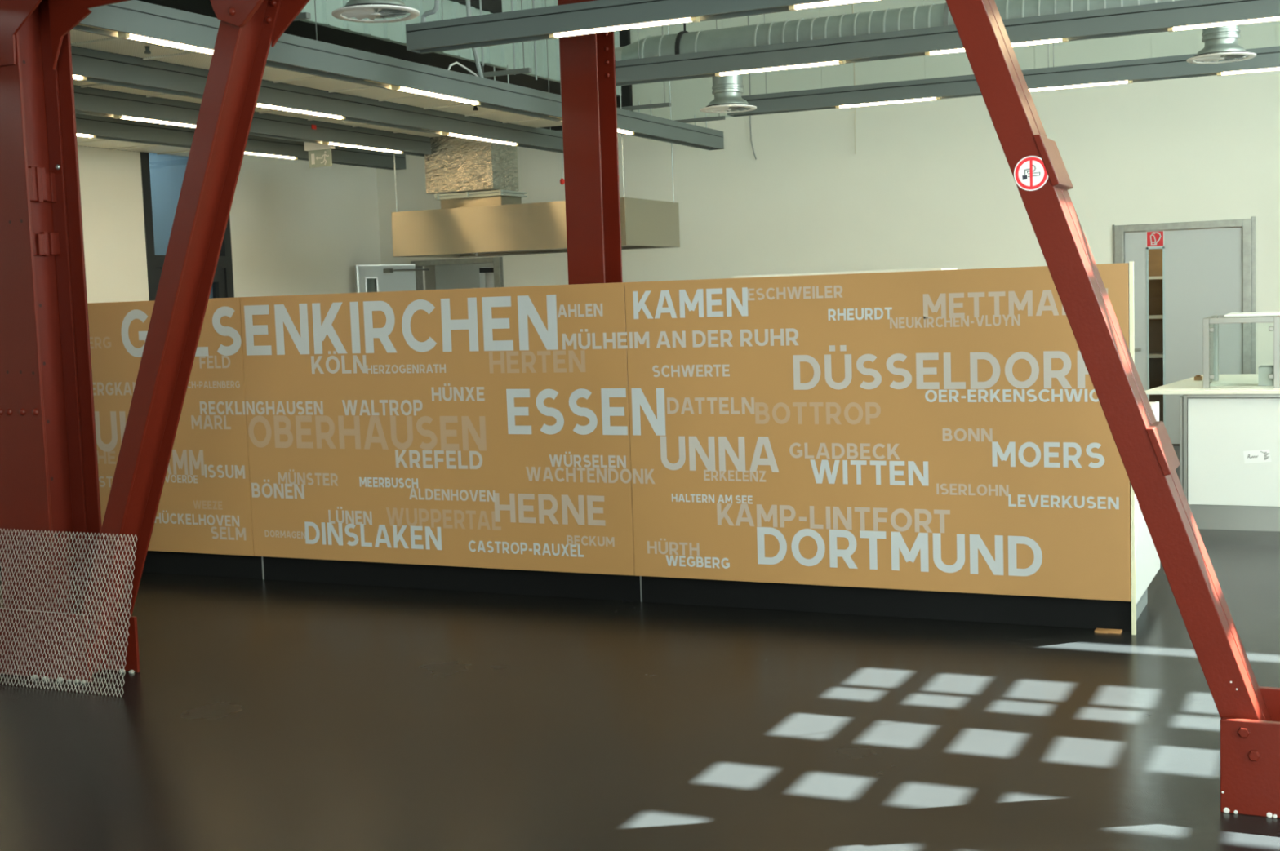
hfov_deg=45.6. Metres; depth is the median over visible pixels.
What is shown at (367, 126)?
sheet
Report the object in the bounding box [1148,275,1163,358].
shelf
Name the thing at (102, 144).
sheet
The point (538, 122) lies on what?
sheet
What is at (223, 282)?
window
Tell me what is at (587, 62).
steel column
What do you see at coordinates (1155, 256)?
wall
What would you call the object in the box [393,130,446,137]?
sheet
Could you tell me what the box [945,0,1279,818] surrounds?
brace
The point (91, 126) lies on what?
beam
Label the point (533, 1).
rod
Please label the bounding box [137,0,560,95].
ceiling beam
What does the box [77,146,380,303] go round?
wall
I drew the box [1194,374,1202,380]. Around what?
box
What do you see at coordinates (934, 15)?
ventilation duct
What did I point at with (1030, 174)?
no smoking sign
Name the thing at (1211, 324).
sneeze guard
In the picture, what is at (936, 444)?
partition wall
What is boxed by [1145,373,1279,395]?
countertop
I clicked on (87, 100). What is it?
beam
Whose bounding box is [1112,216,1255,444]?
door
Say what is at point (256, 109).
sheet
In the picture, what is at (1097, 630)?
wooden block
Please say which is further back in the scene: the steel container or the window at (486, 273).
the window at (486, 273)
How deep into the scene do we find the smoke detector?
12.25 m
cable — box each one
[447,62,478,76]
[747,16,756,159]
[852,4,856,154]
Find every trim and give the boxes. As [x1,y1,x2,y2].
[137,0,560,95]
[449,0,502,13]
[617,29,632,111]
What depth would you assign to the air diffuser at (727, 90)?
10.33 m
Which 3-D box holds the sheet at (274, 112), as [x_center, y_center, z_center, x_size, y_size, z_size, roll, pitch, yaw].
[-2.384,-2.437,11.757,0.940,0.038,0.595,0,5,25]
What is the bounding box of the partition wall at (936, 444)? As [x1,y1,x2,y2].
[87,261,1159,635]
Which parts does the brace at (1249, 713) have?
batten plate, batten plate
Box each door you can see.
[354,257,503,293]
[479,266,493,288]
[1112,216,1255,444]
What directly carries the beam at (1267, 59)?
hanging from the ceiling
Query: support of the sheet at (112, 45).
on the beam at (89, 65)
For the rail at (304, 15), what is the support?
hanging from the ceiling
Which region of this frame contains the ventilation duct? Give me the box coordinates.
[614,0,1182,61]
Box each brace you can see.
[81,0,310,673]
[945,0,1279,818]
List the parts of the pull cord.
cord, knob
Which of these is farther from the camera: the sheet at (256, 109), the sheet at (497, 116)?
the sheet at (497, 116)
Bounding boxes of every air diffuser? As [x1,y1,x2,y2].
[331,0,419,22]
[699,74,756,113]
[1186,24,1256,64]
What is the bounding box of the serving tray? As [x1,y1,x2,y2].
[1224,311,1279,317]
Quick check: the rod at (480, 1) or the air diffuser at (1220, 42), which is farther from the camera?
the rod at (480, 1)
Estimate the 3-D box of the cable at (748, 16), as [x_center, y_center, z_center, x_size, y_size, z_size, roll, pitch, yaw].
[1.133,-3.778,15.629,0.042,2.082,0.070,-5,6,-34]
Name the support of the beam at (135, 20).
hanging from the rail at (304, 15)
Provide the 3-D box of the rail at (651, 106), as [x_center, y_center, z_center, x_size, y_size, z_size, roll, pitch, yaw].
[-1.452,-3.587,13.497,3.700,1.929,0.040,0,5,25]
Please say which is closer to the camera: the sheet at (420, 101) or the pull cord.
the sheet at (420, 101)
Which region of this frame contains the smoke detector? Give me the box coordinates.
[342,120,354,124]
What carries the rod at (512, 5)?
hanging from the ceiling
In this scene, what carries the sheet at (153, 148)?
attached to the beam at (91, 126)
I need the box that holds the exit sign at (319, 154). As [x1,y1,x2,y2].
[303,142,334,168]
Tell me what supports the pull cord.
hanging from the ceiling
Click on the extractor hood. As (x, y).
(482, 213)
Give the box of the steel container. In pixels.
[1257,365,1273,386]
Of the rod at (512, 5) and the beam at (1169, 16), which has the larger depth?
the rod at (512, 5)
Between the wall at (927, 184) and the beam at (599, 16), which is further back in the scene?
the wall at (927, 184)
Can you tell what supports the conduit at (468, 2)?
hanging from the ceiling
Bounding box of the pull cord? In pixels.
[559,49,564,184]
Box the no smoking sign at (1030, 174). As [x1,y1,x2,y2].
[1013,155,1048,191]
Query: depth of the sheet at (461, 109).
11.95 m
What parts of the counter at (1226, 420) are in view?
steel frame, panel, kick plate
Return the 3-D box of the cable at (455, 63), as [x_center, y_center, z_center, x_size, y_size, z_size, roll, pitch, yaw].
[-1.186,-2.394,10.254,0.014,0.090,0.427,0,5,25]
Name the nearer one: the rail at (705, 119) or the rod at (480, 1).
the rod at (480, 1)
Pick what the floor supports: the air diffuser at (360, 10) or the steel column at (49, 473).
the steel column at (49, 473)
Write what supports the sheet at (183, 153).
attached to the beam at (91, 126)
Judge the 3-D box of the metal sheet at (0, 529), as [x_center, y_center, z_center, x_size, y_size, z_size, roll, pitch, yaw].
[-2.494,0.774,6.412,0.924,0.648,0.127,0,5,25]
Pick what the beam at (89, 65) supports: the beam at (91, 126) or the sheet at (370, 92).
the sheet at (370, 92)
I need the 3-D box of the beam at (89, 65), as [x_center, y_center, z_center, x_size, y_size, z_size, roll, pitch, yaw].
[-2.789,-2.152,9.579,0.150,0.177,11.603,0,5,25]
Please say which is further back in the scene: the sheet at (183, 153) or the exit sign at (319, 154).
the sheet at (183, 153)
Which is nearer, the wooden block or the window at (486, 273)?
the wooden block
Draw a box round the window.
[140,151,234,301]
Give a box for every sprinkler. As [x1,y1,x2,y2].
[144,45,151,53]
[472,106,478,111]
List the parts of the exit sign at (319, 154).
sign pane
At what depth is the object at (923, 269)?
7.14 m
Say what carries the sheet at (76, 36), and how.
on the beam at (89, 65)
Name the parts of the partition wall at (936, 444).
panel, panel, panel, panel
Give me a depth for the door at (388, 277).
17.33 m
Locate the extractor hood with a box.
[391,25,679,257]
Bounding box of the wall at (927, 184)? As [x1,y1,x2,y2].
[376,0,1279,373]
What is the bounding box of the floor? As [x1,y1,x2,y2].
[0,444,1279,850]
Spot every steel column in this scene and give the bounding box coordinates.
[0,0,140,684]
[557,0,622,284]
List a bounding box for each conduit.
[420,0,439,22]
[465,0,484,78]
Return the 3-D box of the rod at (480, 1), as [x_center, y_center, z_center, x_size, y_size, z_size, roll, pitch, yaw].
[-1.221,-3.562,11.511,0.014,1.660,0.016,0,5,25]
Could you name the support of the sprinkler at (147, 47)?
attached to the sheet at (112, 45)
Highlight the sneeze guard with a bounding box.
[1203,315,1279,388]
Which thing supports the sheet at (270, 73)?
on the beam at (89, 65)
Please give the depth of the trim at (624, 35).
16.27 m
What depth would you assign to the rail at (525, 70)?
10.69 m
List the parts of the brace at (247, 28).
gusset plate, gusset plate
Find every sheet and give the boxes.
[0,528,137,697]
[70,29,112,43]
[71,37,189,57]
[73,80,98,85]
[76,136,103,142]
[77,139,151,148]
[79,83,164,95]
[109,144,190,153]
[141,52,212,70]
[144,93,202,104]
[156,150,190,156]
[254,106,273,111]
[257,110,321,119]
[262,66,315,80]
[271,75,370,91]
[306,117,366,125]
[326,86,417,99]
[351,124,408,132]
[377,95,462,107]
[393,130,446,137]
[422,103,503,115]
[463,111,537,121]
[501,118,562,128]
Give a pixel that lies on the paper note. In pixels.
(1260, 455)
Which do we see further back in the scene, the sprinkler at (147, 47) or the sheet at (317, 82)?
the sheet at (317, 82)
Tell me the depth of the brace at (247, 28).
6.18 m
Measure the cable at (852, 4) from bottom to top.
2.100 m
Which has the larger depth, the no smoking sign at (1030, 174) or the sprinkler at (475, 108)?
the sprinkler at (475, 108)
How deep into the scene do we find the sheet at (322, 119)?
12.41 m
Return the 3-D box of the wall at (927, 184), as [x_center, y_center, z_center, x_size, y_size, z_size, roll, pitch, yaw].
[3.109,-2.327,15.003,13.900,5.000,0.200,0,5,25]
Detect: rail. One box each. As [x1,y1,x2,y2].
[283,11,311,33]
[314,0,532,83]
[482,26,671,115]
[545,0,724,132]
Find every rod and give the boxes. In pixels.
[479,0,484,66]
[511,0,515,75]
[532,0,537,79]
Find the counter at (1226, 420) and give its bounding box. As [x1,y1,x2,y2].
[1145,373,1279,531]
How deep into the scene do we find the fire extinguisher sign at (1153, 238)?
14.15 m
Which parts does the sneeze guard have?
rail, glass pane, frame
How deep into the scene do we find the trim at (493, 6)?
13.68 m
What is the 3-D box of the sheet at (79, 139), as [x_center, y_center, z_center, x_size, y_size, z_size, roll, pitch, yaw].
[-4.540,-2.449,12.765,1.540,0.038,0.595,0,5,25]
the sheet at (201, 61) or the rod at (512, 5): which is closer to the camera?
the sheet at (201, 61)
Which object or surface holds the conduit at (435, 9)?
hanging from the ceiling
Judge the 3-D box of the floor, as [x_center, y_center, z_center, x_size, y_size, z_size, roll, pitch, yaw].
[-0.738,0.897,8.701,15.900,0.100,20.000,0,5,25]
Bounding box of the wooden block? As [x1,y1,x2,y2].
[1094,627,1122,634]
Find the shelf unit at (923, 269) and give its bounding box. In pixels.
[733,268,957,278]
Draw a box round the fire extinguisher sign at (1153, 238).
[1146,230,1164,247]
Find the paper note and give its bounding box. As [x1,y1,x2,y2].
[1243,449,1271,463]
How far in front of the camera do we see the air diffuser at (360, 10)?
6.79 m
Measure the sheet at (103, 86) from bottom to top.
0.038 m
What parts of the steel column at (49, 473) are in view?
haunch plate, gusset plate, haunch plate, gusset plate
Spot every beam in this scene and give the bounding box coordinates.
[71,46,563,153]
[72,0,724,150]
[73,85,431,156]
[75,113,405,169]
[405,0,881,53]
[614,0,1279,86]
[727,13,1279,116]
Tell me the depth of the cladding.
13.38 m
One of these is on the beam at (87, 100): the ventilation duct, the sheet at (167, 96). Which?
the sheet at (167, 96)
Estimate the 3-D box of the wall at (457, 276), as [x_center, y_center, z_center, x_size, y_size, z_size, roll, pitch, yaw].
[-1.867,-1.312,18.654,2.800,2.700,2.000,0,5,25]
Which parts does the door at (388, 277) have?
closer arm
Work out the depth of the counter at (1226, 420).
9.29 m
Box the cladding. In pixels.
[299,0,621,96]
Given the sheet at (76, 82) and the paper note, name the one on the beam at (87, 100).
the sheet at (76, 82)
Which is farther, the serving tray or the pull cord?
the pull cord

